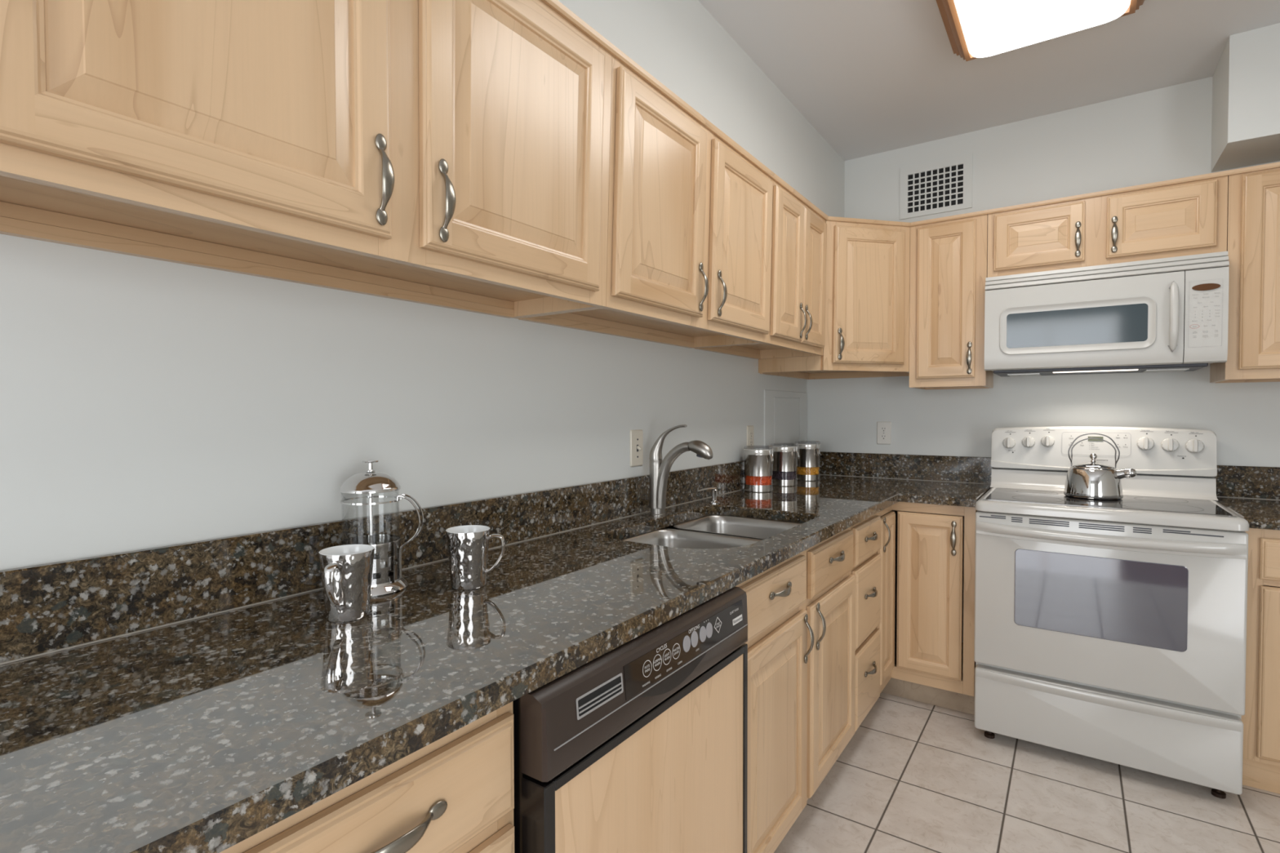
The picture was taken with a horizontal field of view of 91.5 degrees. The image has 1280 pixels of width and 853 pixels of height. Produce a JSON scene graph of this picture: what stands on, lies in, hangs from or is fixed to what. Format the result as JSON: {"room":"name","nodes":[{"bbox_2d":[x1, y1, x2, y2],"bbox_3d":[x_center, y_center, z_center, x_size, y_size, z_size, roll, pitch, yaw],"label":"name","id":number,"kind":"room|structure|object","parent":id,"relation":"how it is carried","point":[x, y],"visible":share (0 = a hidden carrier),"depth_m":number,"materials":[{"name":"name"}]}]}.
{"room":"kitchen","nodes":[
{"label":"kitchen","id":0,"kind":"room"},
{"bbox_2d":[0,0,844,570],"bbox_3d":[-0.806,-0.069,0.922,0.306,2.630,6.300,1,2,35],"label":"wall","id":1,"kind":"structure","parent":0,"point":[145,402],"depth_m":1.25,"materials":[{"name":"white paint"}]},
{"bbox_2d":[0,0,612,318],"bbox_3d":[-0.502,-0.593,1.126,0.361,0.631,1.142,1,2,35],"label":"upper cabinet","id":2,"kind":"object","parent":1,"relation":"attached to","point":[455,154],"visible":0.99,"depth_m":0.96,"materials":[{"name":"brown wood"}]},
{"bbox_2d":[541,0,828,220],"bbox_3d":[0.066,-0.913,1.693,0.012,0.018,2.734,1,2,35],"label":"strip","id":3,"kind":"object","parent":2,"relation":"attached to","point":[555,5],"visible":1,"depth_m":1.69,"materials":[{"name":"brown wood"}]},
{"bbox_2d":[0,460,797,665],"bbox_3d":[-0.076,0.239,2.054,0.022,0.128,3.619,1,2,35],"label":"backsplash","id":4,"kind":"structure","parent":1,"relation":"attached to","point":[47,608],"depth_m":1.11,"materials":[{"name":"brown stone"}]},
{"bbox_2d":[630,429,643,466],"bbox_3d":[-0.004,0.075,2.154,0.021,0.127,0.075,1,2,35],"label":"light switch","id":5,"kind":"object","parent":1,"relation":"attached to","point":[636,436],"visible":1,"depth_m":2.15,"materials":[{"name":"beige plastic"}]},
{"bbox_2d":[515,55,773,347],"bbox_3d":[0.090,-0.613,1.979,0.361,0.631,0.990,1,2,35],"label":"upper cabinet","id":6,"kind":"object","parent":1,"relation":"attached to","point":[690,217],"visible":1,"depth_m":1.79,"materials":[{"name":"brown wood"}]},
{"bbox_2d":[746,425,753,448],"bbox_3d":[0.517,0.057,2.916,0.008,0.122,0.072,1,2,35],"label":"wall socket","id":7,"kind":"object","parent":1,"relation":"attached to","point":[749,428],"visible":0.87,"depth_m":2.91,"materials":[{"name":"beige plastic"}]},
{"bbox_2d":[749,431,752,437],"bbox_3d":[0.519,0.036,2.915,0.002,0.034,0.029,1,2,35],"label":"receptacle","id":8,"kind":"object","parent":7,"relation":"attached to","point":[750,432],"depth_m":2.91,"materials":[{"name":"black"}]},
{"bbox_2d":[749,439,752,446],"bbox_3d":[0.519,0.077,2.916,0.002,0.034,0.029,1,2,35],"label":"receptacle","id":9,"kind":"object","parent":7,"relation":"attached to","point":[750,440],"depth_m":2.91,"materials":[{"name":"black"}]},
{"bbox_2d":[693,177,826,359],"bbox_3d":[0.542,-0.629,2.630,0.361,0.631,0.657,1,2,35],"label":"upper cabinet","id":10,"kind":"object","parent":1,"relation":"attached to","point":[798,233],"visible":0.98,"depth_m":2.50,"materials":[{"name":"brown wood"}]},
{"bbox_2d":[764,389,807,448],"bbox_3d":[0.777,-0.025,3.288,0.008,0.322,0.590,1,2,35],"label":"access panel","id":11,"kind":"object","parent":1,"relation":"attached to","point":[785,419],"visible":0.84,"depth_m":3.26,"materials":[{"name":"white paint"}]},
{"bbox_2d":[758,220,910,379],"bbox_3d":[1.004,-0.606,3.082,0.605,0.699,0.665,1,2,35],"label":"upper cabinet","id":12,"kind":"object","parent":1,"relation":"attached to","point":[867,334],"visible":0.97,"depth_m":2.85,"materials":[{"name":"brown wood"}]},
{"bbox_2d":[827,216,911,226],"bbox_3d":[1.053,-0.941,2.862,0.433,0.018,0.012,0,1,-13],"label":"strip","id":13,"kind":"object","parent":12,"relation":"attached to","point":[830,218],"visible":1,"depth_m":2.86,"materials":[{"name":"brown wood"}]},
{"bbox_2d":[697,0,1279,160],"bbox_3d":[0.543,-1.396,-0.047,3.600,0.060,6.500,1,2,35],"label":"ceiling","id":14,"kind":"structure","parent":0,"point":[870,77],"depth_m":2.43,"materials":[{"name":"paint"}]},
{"bbox_2d":[936,0,1144,61],"bbox_3d":[1.049,-1.349,1.650,0.583,0.110,1.318,1,2,35],"label":"ceiling light","id":15,"kind":"object","parent":14,"relation":"attached to","point":[975,28],"visible":1,"depth_m":2.01,"materials":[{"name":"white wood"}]},
{"bbox_2d":[773,692,1279,852],"bbox_3d":[1.248,1.269,1.019,3.600,0.060,4.050,1,2,35],"label":"floor","id":16,"kind":"structure","parent":0,"point":[914,776],"depth_m":2.02,"materials":[{"name":"beige tile"}]},
{"bbox_2d":[219,701,515,852],"bbox_3d":[-0.626,0.810,0.721,0.642,0.880,0.782,1,2,35],"label":"base cabinet","id":17,"kind":"object","parent":16,"relation":"on","point":[455,793],"visible":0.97,"depth_m":0.74,"materials":[{"name":"brown wood"}]},
{"bbox_2d":[512,586,747,852],"bbox_3d":[-0.201,0.798,1.296,0.634,0.876,0.644,1,2,35],"label":"dishwasher","id":18,"kind":"object","parent":16,"relation":"on","point":[642,746],"visible":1,"depth_m":1.05,"materials":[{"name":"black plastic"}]},
{"bbox_2d":[512,697,526,852],"bbox_3d":[-0.222,0.802,1.311,0.582,0.868,0.636,1,2,35],"label":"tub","id":19,"kind":"object","parent":18,"relation":"in","point":[519,705],"depth_m":0.88,"materials":[{"name":"black plastic"}]},
{"bbox_2d":[657,514,855,852],"bbox_3d":[0.244,0.780,1.974,0.642,0.880,0.973,1,2,35],"label":"base cabinet","id":20,"kind":"object","parent":16,"relation":"on","point":[801,610],"visible":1,"depth_m":1.74,"materials":[{"name":"brown wood"}]},
{"bbox_2d":[849,512,880,732],"bbox_3d":[0.625,0.767,2.522,0.642,0.880,0.372,1,2,35],"label":"base cabinet","id":21,"kind":"object","parent":16,"relation":"on","point":[866,570],"visible":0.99,"depth_m":2.32,"materials":[{"name":"brown wood"}]},
{"bbox_2d":[876,502,977,715],"bbox_3d":[1.083,0.757,2.941,0.918,0.880,0.853,1,2,35],"label":"base cabinet","id":22,"kind":"object","parent":16,"relation":"on","point":[926,660],"visible":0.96,"depth_m":2.61,"materials":[{"name":"brown wood"}]},
{"bbox_2d":[0,475,991,852],"bbox_3d":[0.296,0.326,1.797,0.927,0.035,3.619,1,2,35],"label":"countertop","id":23,"kind":"structure","parent":22,"relation":"on","point":[203,735],"depth_m":0.82,"materials":[{"name":"brown stone"}]},
{"bbox_2d":[318,544,374,622],"bbox_3d":[-0.504,0.269,1.061,0.095,0.115,0.106,1,2,35],"label":"mug","id":24,"kind":"object","parent":23,"relation":"on","point":[346,571],"visible":1,"depth_m":1.04,"materials":[{"name":"silver metal"}]},
{"bbox_2d":[339,459,423,597],"bbox_3d":[-0.526,0.195,1.235,0.155,0.255,0.137,1,2,35],"label":"press","id":25,"kind":"object","parent":23,"relation":"on","point":[387,578],"visible":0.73,"depth_m":1.22,"materials":[{"name":"silver metal"}]},
{"bbox_2d":[445,524,505,590],"bbox_3d":[-0.337,0.264,1.252,0.111,0.115,0.088,1,2,35],"label":"mug","id":26,"kind":"object","parent":23,"relation":"on","point":[468,546],"visible":1,"depth_m":1.23,"materials":[{"name":"silver metal"}]},
{"bbox_2d":[648,424,713,515],"bbox_3d":[0.134,0.148,2.072,0.241,0.308,0.054,1,2,35],"label":"faucet","id":27,"kind":"object","parent":23,"relation":"on","point":[660,469],"visible":1,"depth_m":2.10,"materials":[{"name":"silver metal"}]},
{"bbox_2d":[696,487,719,503],"bbox_3d":[0.257,0.264,2.376,0.118,0.062,0.038,-1,2,-42],"label":"soap dispenser","id":28,"kind":"object","parent":23,"relation":"on","point":[713,490],"visible":1,"depth_m":2.39,"materials":[{"name":"silver metal"}]},
{"bbox_2d":[620,515,802,549],"bbox_3d":[0.242,0.438,1.948,0.432,0.193,0.734,1,2,35],"label":"sink","id":29,"kind":"object","parent":23,"relation":"in","point":[710,531],"visible":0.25,"depth_m":2.05,"materials":[{"name":"grey metal"}]},
{"bbox_2d":[743,445,773,492],"bbox_3d":[0.526,0.185,2.771,0.129,0.201,0.129,0,1,9],"label":"canister","id":30,"kind":"object","parent":23,"relation":"on","point":[758,460],"visible":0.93,"depth_m":2.72,"materials":[{"name":"silver metal"}]},
{"bbox_2d":[745,475,771,485],"bbox_3d":[0.526,0.242,2.772,0.117,0.082,0.116,1,2,35],"label":"pasta","id":31,"kind":"object","parent":30,"relation":"in","point":[750,480],"visible":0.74,"depth_m":2.73,"materials":[{"name":"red food"}]},
{"bbox_2d":[769,443,799,486],"bbox_3d":[0.689,0.180,2.989,0.129,0.201,0.129,0,1,-10],"label":"canister","id":32,"kind":"object","parent":23,"relation":"on","point":[785,457],"visible":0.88,"depth_m":2.94,"materials":[{"name":"silver metal"}]},
{"bbox_2d":[771,471,796,479],"bbox_3d":[0.690,0.236,2.990,0.117,0.084,0.118,1,2,35],"label":"pasta","id":33,"kind":"object","parent":32,"relation":"in","point":[778,475],"visible":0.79,"depth_m":2.95,"materials":[{"name":"grey food"}]},
{"bbox_2d":[795,440,820,480],"bbox_3d":[0.867,0.174,3.212,0.137,0.201,0.129,1,2,35],"label":"canister","id":34,"kind":"object","parent":23,"relation":"on","point":[809,453],"visible":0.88,"depth_m":3.16,"materials":[{"name":"silver metal"}]},
{"bbox_2d":[795,466,819,475],"bbox_3d":[0.863,0.231,3.216,0.117,0.083,0.117,1,2,35],"label":"pasta","id":35,"kind":"object","parent":34,"relation":"in","point":[801,470],"visible":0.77,"depth_m":3.17,"materials":[{"name":"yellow food"}]},
{"bbox_2d":[973,426,1248,799],"bbox_3d":[1.789,0.605,2.455,0.765,1.201,0.778,1,2,35],"label":"range","id":36,"kind":"object","parent":16,"relation":"on","point":[1114,631],"visible":0.98,"depth_m":2.19,"materials":[{"name":"white metal"}]},
{"bbox_2d":[1063,433,1137,500],"bbox_3d":[1.792,0.152,2.460,0.192,0.252,0.204,0,1,0],"label":"kettle","id":37,"kind":"object","parent":36,"relation":"on","point":[1092,480],"visible":1,"depth_m":2.40,"materials":[{"name":"silver metal"}]},
{"bbox_2d":[974,487,1248,531],"bbox_3d":[1.747,0.301,2.389,0.765,0.042,0.564,1,2,35],"label":"cooktop","id":38,"kind":"object","parent":36,"relation":"in","point":[1166,511],"depth_m":2.24,"materials":[{"name":"white metal"}]},
{"bbox_2d":[1241,528,1279,794],"bbox_3d":[2.411,0.771,2.148,0.588,0.880,0.642,1,2,35],"label":"base cabinet","id":39,"kind":"object","parent":16,"relation":"on","point":[1260,721],"visible":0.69,"depth_m":2.05,"materials":[{"name":"brown wood"}]},
{"bbox_2d":[1217,497,1279,530],"bbox_3d":[2.414,0.313,2.148,0.594,0.035,0.627,1,2,35],"label":"countertop","id":40,"kind":"structure","parent":39,"relation":"on","point":[1260,513],"depth_m":2.19,"materials":[{"name":"brown stone"}]},
{"bbox_2d":[806,76,1279,642],"bbox_3d":[2.372,-0.114,2.611,3.600,2.630,0.100,1,2,35],"label":"wall","id":41,"kind":"structure","parent":0,"point":[1163,134],"depth_m":2.86,"materials":[{"name":"white paint"}]},
{"bbox_2d":[876,421,891,444],"bbox_3d":[1.290,0.034,3.300,0.072,0.122,0.008,1,2,35],"label":"wall socket","id":42,"kind":"object","parent":41,"relation":"attached to","point":[883,428],"visible":1,"depth_m":3.30,"materials":[{"name":"white plastic"}]},
{"bbox_2d":[880,426,886,432],"bbox_3d":[1.288,0.014,3.297,0.029,0.034,0.002,1,2,35],"label":"receptacle","id":43,"kind":"object","parent":42,"relation":"attached to","point":[883,428],"depth_m":3.30,"materials":[{"name":"white plastic"}]},
{"bbox_2d":[880,433,886,439],"bbox_3d":[1.288,0.055,3.298,0.029,0.034,0.002,1,2,35],"label":"receptacle","id":44,"kind":"object","parent":42,"relation":"attached to","point":[883,436],"depth_m":3.30,"materials":[{"name":"white plastic"}]},
{"bbox_2d":[818,451,992,484],"bbox_3d":[1.330,0.209,3.267,0.907,0.128,0.022,1,2,35],"label":"backsplash","id":45,"kind":"structure","parent":41,"relation":"attached to","point":[968,469],"depth_m":3.22,"materials":[{"name":"brown stone"}]},
{"bbox_2d":[899,152,973,219],"bbox_3d":[1.483,-1.203,3.136,0.334,0.264,0.006,1,2,35],"label":"air vent","id":46,"kind":"object","parent":41,"relation":"in","point":[949,188],"visible":1,"depth_m":3.13,"materials":[{"name":"white metal"}]},
{"bbox_2d":[909,214,993,389],"bbox_3d":[1.470,-0.568,2.945,0.316,0.771,0.361,1,2,35],"label":"upper cabinet","id":47,"kind":"object","parent":41,"relation":"attached to","point":[948,259],"visible":0.98,"depth_m":2.82,"materials":[{"name":"brown wood"}]},
{"bbox_2d":[986,175,1227,277],"bbox_3d":[1.920,-0.796,2.627,0.775,0.303,0.361,1,2,35],"label":"upper cabinet","id":48,"kind":"object","parent":41,"relation":"attached to","point":[1188,218],"visible":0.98,"depth_m":2.47,"materials":[{"name":"brown wood"}]},
{"bbox_2d":[910,161,1279,226],"bbox_3d":[1.955,-0.933,2.428,1.694,0.018,0.012,1,2,35],"label":"strip","id":49,"kind":"object","parent":48,"relation":"attached to","point":[1274,165],"visible":1,"depth_m":2.49,"materials":[{"name":"brown wood"}]},
{"bbox_2d":[984,251,1229,377],"bbox_3d":[1.895,-0.434,2.601,0.770,0.415,0.445,1,2,35],"label":"microwave","id":50,"kind":"object","parent":48,"relation":"attached to","point":[1171,314],"visible":1,"depth_m":2.44,"materials":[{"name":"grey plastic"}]},
{"bbox_2d":[1209,167,1279,382],"bbox_3d":[2.493,-0.556,2.250,0.597,0.769,0.335,1,2,35],"label":"upper cabinet","id":51,"kind":"object","parent":41,"relation":"attached to","point":[1253,217],"visible":0.88,"depth_m":2.25,"materials":[{"name":"brown wood"}]},
{"bbox_2d":[1210,22,1279,172],"bbox_3d":[2.940,-1.221,1.923,1.706,0.386,0.338,1,2,35],"label":"soffit","id":52,"kind":"object","parent":41,"relation":"attached to","point":[1246,124],"depth_m":2.25,"materials":[{"name":"white paint"}]},
{"bbox_2d":[1213,465,1279,500],"bbox_3d":[2.586,0.225,2.395,0.594,0.128,0.022,1,2,35],"label":"backsplash","id":53,"kind":"structure","parent":41,"relation":"attached to","point":[1232,481],"depth_m":2.49,"materials":[{"name":"brown stone"}]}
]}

